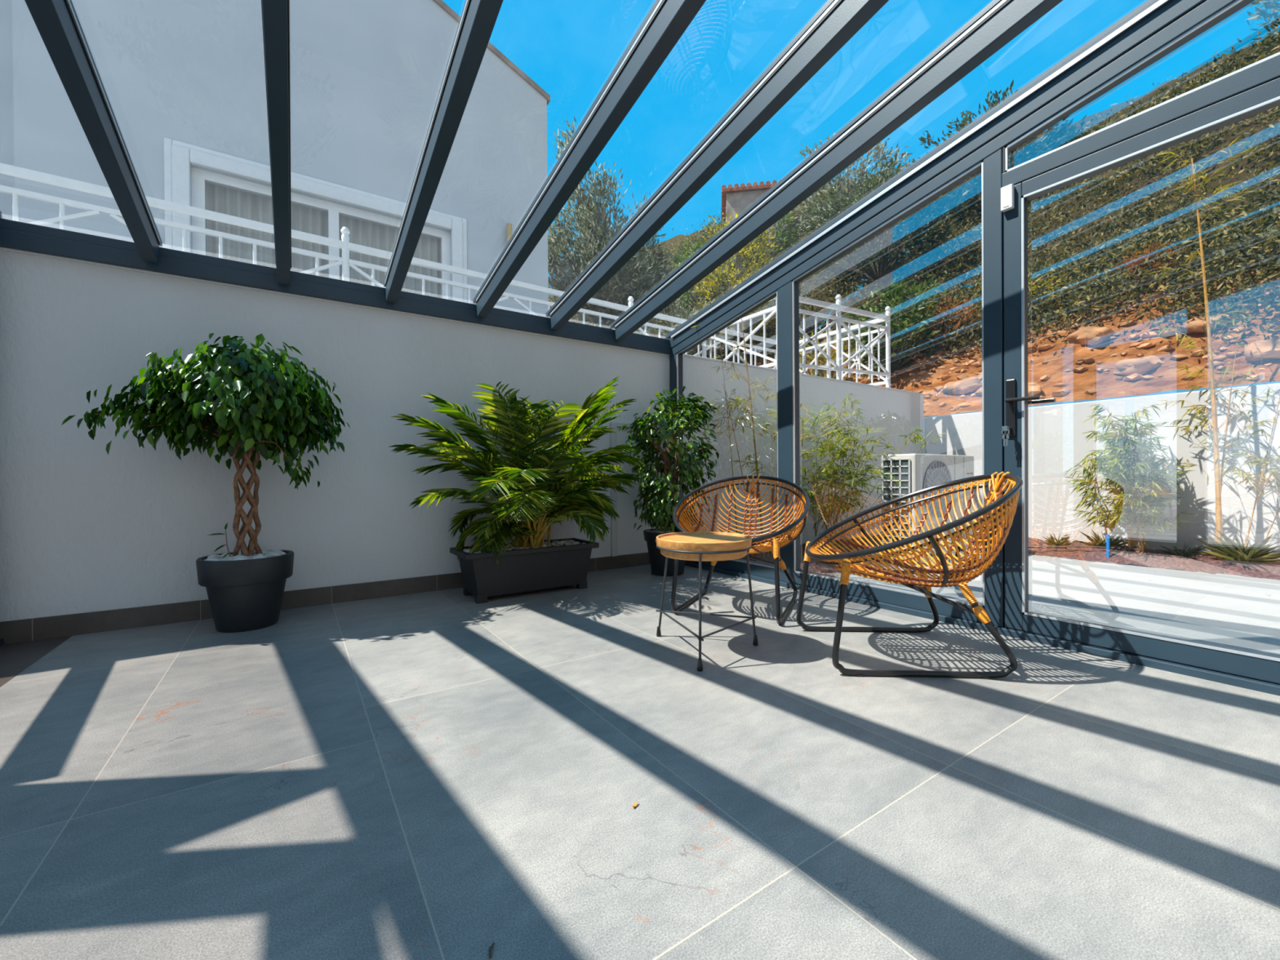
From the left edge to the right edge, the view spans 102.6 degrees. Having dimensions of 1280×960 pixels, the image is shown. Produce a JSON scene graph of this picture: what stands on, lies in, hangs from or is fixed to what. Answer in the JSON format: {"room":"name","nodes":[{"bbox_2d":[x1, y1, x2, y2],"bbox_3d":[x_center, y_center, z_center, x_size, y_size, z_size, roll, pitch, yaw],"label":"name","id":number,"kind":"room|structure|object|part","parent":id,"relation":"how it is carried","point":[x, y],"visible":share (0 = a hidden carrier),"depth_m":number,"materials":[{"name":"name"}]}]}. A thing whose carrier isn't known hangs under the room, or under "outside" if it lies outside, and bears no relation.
{"room":"sunroom","nodes":[
{"label":"sunroom","id":0,"kind":"room"},
{"bbox_2d":[0,250,924,622],"bbox_3d":[-0.667,-0.099,4.032,10.810,2.060,0.208,-1,0,-34],"label":"wall","id":1,"kind":"structure","parent":0,"point":[84,528],"depth_m":2.99,"materials":[{"name":"paint"}]},
{"bbox_2d":[0,210,4,646],"bbox_3d":[-1.677,-0.633,0.388,0.132,2.984,4.776,-1,0,-34],"label":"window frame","id":2,"kind":"structure","parent":1,"relation":"in","point":[2,640],"depth_m":2.35,"materials":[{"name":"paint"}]},
{"bbox_2d":[0,552,649,644],"bbox_3d":[-1.420,0.688,3.390,4.030,0.103,0.012,-1,0,-34],"label":"baseboard","id":3,"kind":"structure","parent":1,"relation":"attached to","point":[78,624],"depth_m":2.74,"materials":[{"name":"tile"}]},
{"bbox_2d":[702,294,890,387],"bbox_3d":[1.856,-1.706,6.817,2.168,1.085,1.846,-1,0,-34],"label":"metal railing","id":4,"kind":"object","parent":1,"relation":"on","point":[839,364],"visible":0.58,"depth_m":6.16,"materials":[{"name":"white metal"}]},
{"bbox_3d":[0.813,-1.599,6.486,0.055,0.890,0.055,-1,0,-34],"label":"post","id":5,"kind":"part","parent":4,"relation":"part of","materials":[{"name":"white metal"}]},
{"bbox_3d":[1.148,-1.853,5.987,0.030,0.035,1.200,-1,0,-34],"label":"rail","id":6,"kind":"part","parent":4,"relation":"part of","materials":[{"name":"white metal"}]},
{"bbox_3d":[1.152,-1.253,5.991,0.030,0.035,1.200,-1,0,-34],"label":"rail","id":7,"kind":"part","parent":4,"relation":"part of","materials":[{"name":"white metal"}]},
{"bbox_3d":[1.486,-1.598,5.492,0.055,0.890,0.055,-1,0,-34],"label":"post","id":8,"kind":"part","parent":4,"relation":"part of","materials":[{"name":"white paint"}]},
{"bbox_3d":[2.726,-1.667,7.406,0.055,0.990,0.055,-1,0,-34],"label":"post","id":9,"kind":"part","parent":4,"relation":"part of","materials":[{"name":"white metal"}]},
{"bbox_3d":[2.355,-1.632,6.080,0.055,0.940,0.055,-1,0,-34],"label":"post","id":10,"kind":"part","parent":4,"relation":"part of","materials":[{"name":"white metal"}]},
{"bbox_3d":[2.724,-1.972,7.404,0.030,0.035,1.780,-1,0,-34],"label":"rail","id":11,"kind":"part","parent":4,"relation":"part of","materials":[{"name":"white metal"}]},
{"bbox_3d":[2.723,-2.103,7.403,0.045,0.050,1.780,-1,0,-34],"label":"rail","id":12,"kind":"part","parent":4,"relation":"part of","materials":[{"name":"white metal"}]},
{"bbox_3d":[2.353,-1.912,6.079,2.102,0.135,0.030,-1,0,-34],"label":"rail","id":13,"kind":"part","parent":4,"relation":"part of","materials":[{"name":"white metal"}]},
{"bbox_3d":[2.357,-1.312,6.082,2.102,0.135,0.030,-1,0,-34],"label":"rail","id":14,"kind":"part","parent":4,"relation":"part of","materials":[{"name":"white metal"}]},
{"bbox_3d":[2.353,-2.042,6.078,2.102,0.150,0.045,-1,0,-34],"label":"rail","id":15,"kind":"part","parent":4,"relation":"part of","materials":[{"name":"white metal"}]},
{"bbox_3d":[2.728,-1.272,7.408,0.030,0.035,1.780,-1,0,-34],"label":"rail","id":16,"kind":"part","parent":4,"relation":"part of","materials":[{"name":"white metal"}]},
{"bbox_3d":[3.225,-1.667,6.669,0.055,0.990,0.055,-1,0,-34],"label":"post","id":17,"kind":"part","parent":4,"relation":"part of","materials":[{"name":"white metal"}]},
{"bbox_2d":[665,0,1279,696],"bbox_3d":[1.606,-0.669,2.610,0.128,2.984,4.776,-1,0,-34],"label":"window","id":18,"kind":"structure","parent":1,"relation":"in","point":[981,162],"depth_m":2.45,"materials":[{"name":"grey metal"}]},
{"bbox_3d":[0.324,-0.202,4.508,0.076,1.786,0.090,-1,0,-34],"label":"post","id":19,"kind":"part","parent":18,"relation":"part of","materials":[{"name":"metal"}]},
{"bbox_2d":[675,289,778,568],"bbox_3d":[0.650,-0.349,3.997,0.043,1.925,1.135,-1,0,-34],"label":"window","id":20,"kind":"structure","parent":18,"relation":"attached to","point":[775,291],"depth_m":3.78,"materials":[{"name":"grey metal"}]},
{"bbox_3d":[0.670,0.653,4.012,0.076,0.078,1.122,-1,0,-34],"label":"rail","id":21,"kind":"part","parent":18,"relation":"part of","materials":[{"name":"metal"}]},
{"bbox_3d":[1.012,-0.317,3.490,0.076,2.019,0.123,-1,0,-34],"label":"post","id":22,"kind":"part","parent":18,"relation":"part of","materials":[{"name":"metal"}]},
{"bbox_3d":[1.374,0.654,2.971,0.076,0.078,1.144,-1,0,-34],"label":"rail","id":23,"kind":"part","parent":18,"relation":"part of","materials":[{"name":"metal"}]},
{"bbox_3d":[1.611,-1.549,2.582,0.077,0.944,4.720,-1,0,-34],"label":"head rail","id":24,"kind":"part","parent":18,"relation":"part of","materials":[{"name":"metal"}]},
{"bbox_3d":[1.708,-0.430,2.459,0.076,2.247,0.077,-1,0,-34],"label":"post","id":25,"kind":"part","parent":18,"relation":"part of","materials":[{"name":"metal"}]},
{"bbox_2d":[1003,77,1279,684],"bbox_3d":[2.007,-0.333,2.026,0.182,2.046,0.964,-1,0,-34],"label":"door","id":26,"kind":"structure","parent":18,"relation":"attached to","point":[1266,96],"depth_m":2.23,"materials":[{"name":"paint"}]},
{"bbox_2d":[1001,426,1011,446],"bbox_3d":[1.687,-0.201,2.358,0.055,0.092,0.031,-1,0,-34],"label":"ring","id":27,"kind":"object","parent":26,"relation":"hanging from","point":[1005,437],"visible":1,"depth_m":2.34,"materials":[{"name":"silver metal"}]},
{"bbox_2d":[1000,183,1013,212],"bbox_3d":[1.696,-1.302,2.369,0.028,0.108,0.047,-1,0,-34],"label":"sensor","id":28,"kind":"object","parent":26,"relation":"attached to","point":[1006,192],"visible":1,"depth_m":2.36,"materials":[{"name":"white paint"}]},
{"bbox_3d":[1.727,-0.365,2.313,0.039,0.020,0.132,-1,0,-34],"label":"lever","id":29,"kind":"part","parent":26,"relation":"part of","materials":[{"name":"black metal"}]},
{"bbox_3d":[1.836,-0.334,2.390,0.059,0.265,0.147,-1,0,-34],"label":"lever","id":30,"kind":"part","parent":26,"relation":"part of","materials":[{"name":"black metal"}]},
{"bbox_2d":[1003,0,1279,173],"bbox_3d":[1.982,-1.587,2.009,0.043,0.310,0.963,-1,0,-34],"label":"window","id":31,"kind":"structure","parent":18,"relation":"attached to","point":[1006,169],"depth_m":2.05,"materials":[{"name":"grey metal"}]},
{"bbox_2d":[449,537,599,596],"bbox_3d":[-0.748,0.568,3.385,0.890,0.275,0.370,-1,0,-34],"label":"planter","id":32,"kind":"object","parent":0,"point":[528,566],"depth_m":3.24,"materials":[{"name":"black plastic"}]},
{"bbox_2d":[0,0,1062,355],"bbox_3d":[-0.070,-1.603,1.475,4.120,1.060,4.789,-1,0,-34],"label":"ceiling","id":33,"kind":"structure","parent":0,"point":[58,24],"depth_m":2.30,"materials":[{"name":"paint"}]},
{"bbox_2d":[0,564,1279,959],"bbox_3d":[-0.091,0.772,1.433,4.035,0.060,4.720,-1,0,-34],"label":"floor","id":34,"kind":"structure","parent":0,"point":[438,775],"depth_m":1.23,"materials":[{"name":"tile"}]},
{"bbox_2d":[61,333,350,632],"bbox_3d":[-2.078,-0.006,2.557,1.121,1.510,0.628,-1,0,-34],"label":"potted ficus","id":35,"kind":"object","parent":34,"relation":"on","point":[250,401],"visible":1,"depth_m":2.50,"materials":[{"name":"plant"}]},
{"bbox_2d":[488,942,494,958],"bbox_3d":[-0.236,0.742,0.811,0.007,0.007,0.025,0,0,-5],"label":"twig","id":36,"kind":"object","parent":34,"relation":"on","point":[491,946],"visible":1,"depth_m":0.81,"materials":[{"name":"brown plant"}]},
{"bbox_2d":[387,376,646,604],"bbox_3d":[-0.648,0.026,3.273,1.709,1.417,1.100,-1,0,-34],"label":"potted palm","id":37,"kind":"object","parent":34,"relation":"on","point":[493,567],"visible":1,"depth_m":3.18,"materials":[{"name":"green plant"}]},
{"bbox_2d":[618,385,719,576],"bbox_3d":[0.201,-0.016,3.951,0.763,1.482,0.740,-1,0,-34],"label":"potted shrub","id":38,"kind":"object","parent":34,"relation":"on","point":[661,499],"visible":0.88,"depth_m":3.88,"materials":[{"name":"green plant"}]},
{"bbox_2d":[643,528,685,576],"bbox_3d":[0.213,0.558,3.982,0.374,0.333,0.374,-1,0,-34],"label":"pot","id":39,"kind":"object","parent":38,"relation":"attached to","point":[657,561],"depth_m":3.87,"materials":[{"name":"plastic"}]},
{"bbox_2d":[655,531,758,671],"bbox_3d":[0.272,0.490,2.262,0.446,0.490,0.479,-1,0,-34],"label":"side table","id":40,"kind":"object","parent":34,"relation":"on","point":[700,546],"visible":1,"depth_m":2.12,"materials":[{"name":"brown wood"}]},
{"bbox_3d":[0.111,0.503,2.388,0.078,0.442,0.011,0,0,45],"label":"leg","id":41,"kind":"part","parent":40,"relation":"part of","materials":[{"name":"grey metal"}]},
{"bbox_3d":[0.235,0.504,2.005,0.011,0.441,0.058,0,0,11],"label":"leg","id":42,"kind":"part","parent":40,"relation":"part of","materials":[{"name":"grey metal"}]},
{"bbox_2d":[655,531,752,551],"bbox_3d":[0.275,0.264,2.223,0.410,0.038,0.410,-1,0,-34],"label":"tabletop","id":43,"kind":"object","parent":40,"relation":"on","point":[689,541],"depth_m":2.13,"materials":[{"name":"brown wood"}]},
{"bbox_2d":[658,548,749,560],"bbox_3d":[0.275,0.303,2.223,0.378,0.039,0.378,-1,0,-34],"label":"rim","id":44,"kind":"object","parent":40,"relation":"on","point":[688,554],"depth_m":2.05,"materials":[{"name":"brown wood"}]},
{"bbox_3d":[0.492,0.501,2.273,0.051,0.441,0.010,0,0,-13],"label":"leg","id":45,"kind":"part","parent":40,"relation":"part of","materials":[{"name":"grey metal"}]},
{"bbox_2d":[671,474,809,624],"bbox_3d":[0.585,0.347,3.004,0.781,0.763,0.810,0,0,22],"label":"rattan chair","id":46,"kind":"object","parent":34,"relation":"on","point":[796,527],"visible":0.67,"depth_m":3.18,"materials":[{"name":"orange wicker"}]},
{"bbox_3d":[0.359,0.516,3.043,0.136,0.427,0.665,0,0,24],"label":"sled leg","id":47,"kind":"part","parent":46,"relation":"part of","materials":[{"name":"black metal"}]},
{"bbox_3d":[0.766,0.515,2.861,0.136,0.427,0.665,0,0,24],"label":"sled leg","id":48,"kind":"part","parent":46,"relation":"part of","materials":[{"name":"black metal"}]},
{"bbox_2d":[796,471,1022,679],"bbox_3d":[1.127,0.348,2.178,0.810,0.763,0.781,0,0,1],"label":"rattan chair","id":49,"kind":"object","parent":34,"relation":"on","point":[956,575],"visible":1,"depth_m":1.99,"materials":[{"name":"orange wicker"}]},
{"bbox_3d":[1.084,0.515,2.405,0.665,0.427,0.136,0,0,4],"label":"sled leg","id":50,"kind":"part","parent":49,"relation":"part of","materials":[{"name":"black metal"}]},
{"bbox_3d":[1.057,0.518,1.960,0.665,0.427,0.136,0,0,4],"label":"sled leg","id":51,"kind":"part","parent":49,"relation":"part of","materials":[{"name":"black metal"}]},
{"bbox_2d":[548,34,1279,417],"bbox_3d":[10.290,-7.666,11.781,24.180,13.632,35.800,-1,0,-34],"label":"hill","id":52,"kind":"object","parent":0,"point":[1061,357],"visible":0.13,"depth_m":7.21,"materials":[{"name":"soil"}]},
{"bbox_2d":[547,116,685,333],"bbox_3d":[-0.694,-3.954,10.556,3.680,6.342,2.435,-1,0,-34],"label":"tree","id":53,"kind":"object","parent":52,"relation":"on","point":[594,239],"visible":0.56,"depth_m":10.12,"materials":[{"name":"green plant"}]},
{"bbox_2d":[637,296,746,362],"bbox_3d":[0.931,-2.329,10.131,2.061,2.545,2.189,0,0,31],"label":"bush","id":54,"kind":"object","parent":52,"relation":"on","point":[693,312],"visible":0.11,"depth_m":9.90,"materials":[{"name":"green plant"}]},
{"bbox_2d":[671,234,750,317],"bbox_3d":[1.807,-5.205,13.449,2.185,2.522,2.072,0,0,-10],"label":"bush","id":55,"kind":"object","parent":52,"relation":"on","point":[681,259],"visible":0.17,"depth_m":13.29,"materials":[{"name":"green plant"}]},
{"bbox_2d":[687,207,786,362],"bbox_3d":[1.900,-3.924,10.520,2.078,3.591,2.030,0,0,-11],"label":"flowering shrub","id":56,"kind":"object","parent":52,"relation":"on","point":[756,267],"visible":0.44,"depth_m":10.33,"materials":[{"name":"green plant"}]},
{"bbox_2d":[721,179,787,262],"bbox_3d":[3.976,-7.896,17.958,2.204,4.223,2.981,0,0,9],"label":"house","id":57,"kind":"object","parent":52,"relation":"on","point":[742,197],"visible":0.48,"depth_m":16.70,"materials":[{"name":"paint"}]},
{"bbox_2d":[732,211,800,266],"bbox_3d":[3.664,-7.028,15.316,2.355,2.146,2.329,-1,0,-34],"label":"bush","id":58,"kind":"object","parent":52,"relation":"on","point":[783,220],"visible":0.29,"depth_m":14.92,"materials":[{"name":"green plant"}]},
{"bbox_2d":[799,328,861,382],"bbox_3d":[3.053,-1.737,8.664,1.507,1.585,1.476,0,0,-7],"label":"flowering shrub","id":59,"kind":"object","parent":52,"relation":"on","point":[824,360],"visible":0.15,"depth_m":8.50,"materials":[{"name":"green plant"}]},
{"bbox_2d":[793,133,912,232],"bbox_3d":[5.928,-8.275,14.611,3.468,3.415,3.057,-1,0,-34],"label":"bush","id":60,"kind":"object","parent":52,"relation":"on","point":[828,188],"visible":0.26,"depth_m":14.12,"materials":[{"name":"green plant"}]},
{"bbox_2d":[800,152,971,297],"bbox_3d":[5.148,-5.191,10.935,3.652,2.636,3.187,-1,0,-34],"label":"bush","id":61,"kind":"object","parent":52,"relation":"on","point":[947,199],"visible":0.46,"depth_m":10.54,"materials":[{"name":"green plant"}]},
{"bbox_2d":[840,271,949,380],"bbox_3d":[4.088,-2.326,8.230,1.882,1.812,1.641,-1,0,-34],"label":"bush","id":62,"kind":"object","parent":52,"relation":"on","point":[923,318],"visible":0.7,"depth_m":7.87,"materials":[{"name":"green plant"}]},
{"bbox_2d":[571,22,1279,382],"bbox_3d":[7.382,-6.593,12.091,11.908,10.797,22.512,-1,0,-34],"label":"undergrowth","id":63,"kind":"object","parent":52,"relation":"on","point":[1264,237],"visible":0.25,"depth_m":7.24,"materials":[{"name":"green plant"}]},
{"bbox_2d":[907,285,982,355],"bbox_3d":[4.590,-2.241,7.751,0.889,1.186,1.150,-1,0,-34],"label":"shrub","id":64,"kind":"object","parent":52,"relation":"on","point":[946,306],"visible":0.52,"depth_m":7.61,"materials":[{"name":"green plant"}]},
{"bbox_2d":[940,376,982,394],"bbox_3d":[4.400,-1.262,6.967,0.281,0.234,0.557,-1,0,-35],"label":"boulder","id":65,"kind":"object","parent":52,"relation":"attached to","point":[969,384],"visible":0.82,"depth_m":6.87,"materials":[{"name":"beige stone"}]},
{"bbox_2d":[974,387,982,395],"bbox_3d":[4.509,-1.139,6.646,0.184,0.136,0.295,-1,0,-22],"label":"boulder","id":66,"kind":"object","parent":52,"relation":"attached to","point":[979,393],"visible":0.24,"depth_m":6.68,"materials":[{"name":"beige stone"}]},
{"bbox_2d":[918,79,1086,221],"bbox_3d":[8.542,-7.557,12.448,3.540,2.831,3.672,-1,0,-45],"label":"bush","id":67,"kind":"object","parent":52,"relation":"on","point":[1061,134],"visible":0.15,"depth_m":11.89,"materials":[{"name":"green plant"}]},
{"bbox_2d":[1027,382,1042,396],"bbox_3d":[4.723,-1.087,6.247,0.229,0.204,0.397,0,0,-12],"label":"boulder","id":68,"kind":"object","parent":52,"relation":"attached to","point":[1033,388],"visible":0.42,"depth_m":6.12,"materials":[{"name":"beige stone"}]},
{"bbox_2d":[1027,266,1073,326],"bbox_3d":[5.319,-2.379,7.069,0.870,1.081,0.999,-1,0,-34],"label":"flowering shrub","id":69,"kind":"object","parent":52,"relation":"on","point":[1049,285],"visible":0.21,"depth_m":6.89,"materials":[{"name":"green plant"}]},
{"bbox_2d":[881,268,1279,412],"bbox_3d":[5.771,-1.538,5.300,1.000,1.275,7.273,-1,0,-34],"label":"rubble","id":70,"kind":"object","parent":52,"relation":"on","point":[1218,365],"visible":0.59,"depth_m":5.74,"materials":[{"name":"brown stone"}]},
{"bbox_2d":[1067,325,1116,346],"bbox_3d":[5.303,-1.682,6.060,0.272,0.264,0.463,0,0,-3],"label":"boulder","id":71,"kind":"object","parent":52,"relation":"attached to","point":[1091,335],"visible":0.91,"depth_m":5.95,"materials":[{"name":"brown stone"}]},
{"bbox_2d":[1113,355,1164,375],"bbox_3d":[5.348,-1.212,5.486,0.327,0.224,0.359,0,0,-5],"label":"boulder","id":72,"kind":"object","parent":52,"relation":"attached to","point":[1126,366],"visible":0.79,"depth_m":5.42,"materials":[{"name":"beige stone"}]},
{"bbox_2d":[1113,238,1188,293],"bbox_3d":[5.971,-2.415,6.007,0.634,0.888,0.571,0,0,42],"label":"shrub","id":73,"kind":"object","parent":52,"relation":"on","point":[1138,259],"visible":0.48,"depth_m":5.98,"materials":[{"name":"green plant"}]},
{"bbox_2d":[1179,314,1233,333],"bbox_3d":[5.785,-1.584,5.258,0.384,0.177,0.250,0,0,30],"label":"boulder","id":74,"kind":"object","parent":52,"relation":"attached to","point":[1188,326],"visible":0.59,"depth_m":5.22,"materials":[{"name":"brown stone"}]},
{"bbox_2d":[1243,0,1279,65],"bbox_3d":[10.323,-6.772,6.936,3.007,3.606,2.875,-1,0,-34],"label":"bush","id":75,"kind":"object","parent":52,"relation":"on","point":[1273,6],"visible":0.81,"depth_m":7.55,"materials":[{"name":"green plant"}]},
{"bbox_2d":[1243,338,1279,361],"bbox_3d":[5.832,-1.186,4.702,0.393,0.207,0.264,0,0,40],"label":"boulder","id":76,"kind":"object","parent":52,"relation":"attached to","point":[1258,350],"visible":0.93,"depth_m":4.70,"materials":[{"name":"beige stone"}]},
{"bbox_2d":[738,534,1279,580],"bbox_3d":[4.915,0.760,1.641,4.240,0.184,10.012,-1,0,-34],"label":"planting bed","id":77,"kind":"object","parent":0,"point":[1199,562],"visible":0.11,"depth_m":4.69,"materials":[{"name":"brown soil"}]},
{"bbox_2d":[690,297,823,559],"bbox_3d":[1.066,-0.417,4.649,1.599,2.426,0.687,-1,0,-34],"label":"bamboo","id":78,"kind":"object","parent":77,"relation":"on","point":[750,397],"visible":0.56,"depth_m":4.56,"materials":[{"name":"green plant"}]},
{"bbox_2d":[804,539,845,554],"bbox_3d":[1.745,0.624,4.783,0.396,0.212,0.418,-1,0,-34],"label":"grass tuft","id":79,"kind":"object","parent":77,"relation":"on","point":[831,542],"visible":0.22,"depth_m":4.71,"materials":[{"name":"green plant"}]},
{"bbox_2d":[799,393,946,550],"bbox_3d":[2.374,-0.025,5.447,2.137,1.615,0.833,-1,0,-34],"label":"bamboo","id":80,"kind":"object","parent":77,"relation":"on","point":[842,505],"visible":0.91,"depth_m":5.09,"materials":[{"name":"green plant"}]},
{"bbox_2d":[1043,533,1077,546],"bbox_3d":[4.402,0.629,5.402,0.280,0.159,0.282,0,0,10],"label":"grass tuft","id":81,"kind":"object","parent":77,"relation":"on","point":[1064,541],"visible":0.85,"depth_m":5.36,"materials":[{"name":"green plant"}]},
{"bbox_2d":[1072,529,1128,547],"bbox_3d":[4.735,0.592,5.212,0.434,0.230,0.436,-1,0,-34],"label":"grass tuft","id":82,"kind":"object","parent":77,"relation":"on","point":[1097,541],"visible":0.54,"depth_m":5.21,"materials":[{"name":"green plant"}]},
{"bbox_2d":[1102,533,1110,562],"bbox_3d":[4.540,0.661,4.994,0.028,0.297,0.053,-1,0,-34],"label":"irrigation riser","id":83,"kind":"object","parent":77,"relation":"in","point":[1108,536],"visible":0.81,"depth_m":4.97,"materials":[{"name":"blue plastic"}]},
{"bbox_2d":[1062,403,1196,552],"bbox_3d":[4.691,0.004,4.954,0.851,1.573,0.982,-1,0,-34],"label":"shrub","id":84,"kind":"object","parent":77,"relation":"on","point":[1133,504],"visible":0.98,"depth_m":4.89,"materials":[{"name":"green plant"}]},
{"bbox_2d":[1028,546,1279,559],"bbox_3d":[5.346,0.705,4.233,0.189,0.094,3.834,-1,0,-41],"label":"edging","id":85,"kind":"object","parent":77,"relation":"on","point":[1153,550],"visible":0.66,"depth_m":5.07,"materials":[{"name":"brown"}]},
{"bbox_2d":[1160,541,1205,557],"bbox_3d":[4.947,0.631,4.688,0.293,0.154,0.298,-1,0,-34],"label":"grass tuft","id":86,"kind":"object","parent":77,"relation":"on","point":[1188,553],"visible":0.97,"depth_m":4.64,"materials":[{"name":"green plant"}]},
{"bbox_2d":[1147,133,1279,559],"bbox_3d":[5.057,-1.065,4.303,0.968,3.732,1.256,-1,0,-34],"label":"bamboo","id":87,"kind":"object","parent":77,"relation":"on","point":[1219,476],"visible":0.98,"depth_m":4.51,"materials":[{"name":"green plant"}]},
{"bbox_2d":[1193,529,1279,564],"bbox_3d":[5.144,0.559,4.378,0.572,0.301,0.584,-1,0,-34],"label":"grass tuft","id":88,"kind":"object","parent":77,"relation":"on","point":[1231,550],"visible":1,"depth_m":4.35,"materials":[{"name":"green plant"}]},
{"bbox_2d":[835,549,1279,657],"bbox_3d":[5.487,0.911,0.240,3.625,0.200,11.050,-1,0,-34],"label":"paving","id":89,"kind":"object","parent":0,"point":[1239,612],"depth_m":3.48,"materials":[{"name":"white concrete"}]},
{"bbox_2d":[881,453,973,564],"bbox_3d":[2.938,0.274,5.198,1.198,1.050,0.358,-1,0,-34],"label":"air conditioner","id":90,"kind":"object","parent":89,"relation":"on","point":[902,474],"visible":0.6,"depth_m":4.91,"materials":[{"name":"grey metal"}]},
{"bbox_2d":[924,460,953,518],"bbox_3d":[2.885,0.091,4.951,0.554,0.555,0.009,-1,0,-34],"label":"fan grille","id":91,"kind":"object","parent":90,"relation":"attached to","point":[935,472],"depth_m":4.95,"materials":[{"name":"white plastic"}]},
{"bbox_2d":[924,382,1279,569],"bbox_3d":[7.309,0.048,2.053,0.200,1.780,12.012,-1,0,-34],"label":"wall","id":92,"kind":"structure","parent":0,"point":[1055,443],"depth_m":5.05,"materials":[{"name":"white paint"}]},
{"bbox_3d":[-2.309,-0.938,4.784,11.950,0.150,2.880,-1,0,-34],"label":"floor","id":93,"kind":"structure","parent":0,"visible":0},
{"bbox_2d":[0,0,550,317],"bbox_3d":[-6.938,-4.037,6.882,9.690,6.585,6.210,-1,0,-34],"label":"house","id":94,"kind":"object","parent":93,"relation":"on","point":[184,81],"visible":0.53,"depth_m":5.51,"materials":[{"name":"white paint"}]},
{"bbox_2d":[205,182,328,277],"bbox_3d":[-3.988,-2.066,5.508,1.160,2.120,0.099,-1,0,-34],"label":"curtain","id":95,"kind":"object","parent":94,"relation":"hanging from","point":[220,199],"depth_m":5.45,"materials":[{"name":"white fabric"}]},
{"bbox_2d":[338,214,440,297],"bbox_3d":[-2.973,-2.077,6.194,1.210,2.120,0.099,-1,0,-34],"label":"curtain","id":96,"kind":"object","parent":94,"relation":"hanging from","point":[362,233],"depth_m":6.14,"materials":[{"name":"white fabric"}]},
{"bbox_2d":[0,162,776,368],"bbox_3d":[-2.490,-1.553,4.347,11.598,1.303,0.066,-1,0,-34],"label":"metal railing","id":97,"kind":"object","parent":93,"relation":"on","point":[6,169],"visible":0.41,"depth_m":4.16,"materials":[{"name":"white metal"}]},
{"bbox_3d":[-2.490,-1.526,4.347,0.055,1.035,0.055,-1,0,-34],"label":"post","id":98,"kind":"part","parent":97,"relation":"part of","materials":[{"name":"white metal"}]}
]}

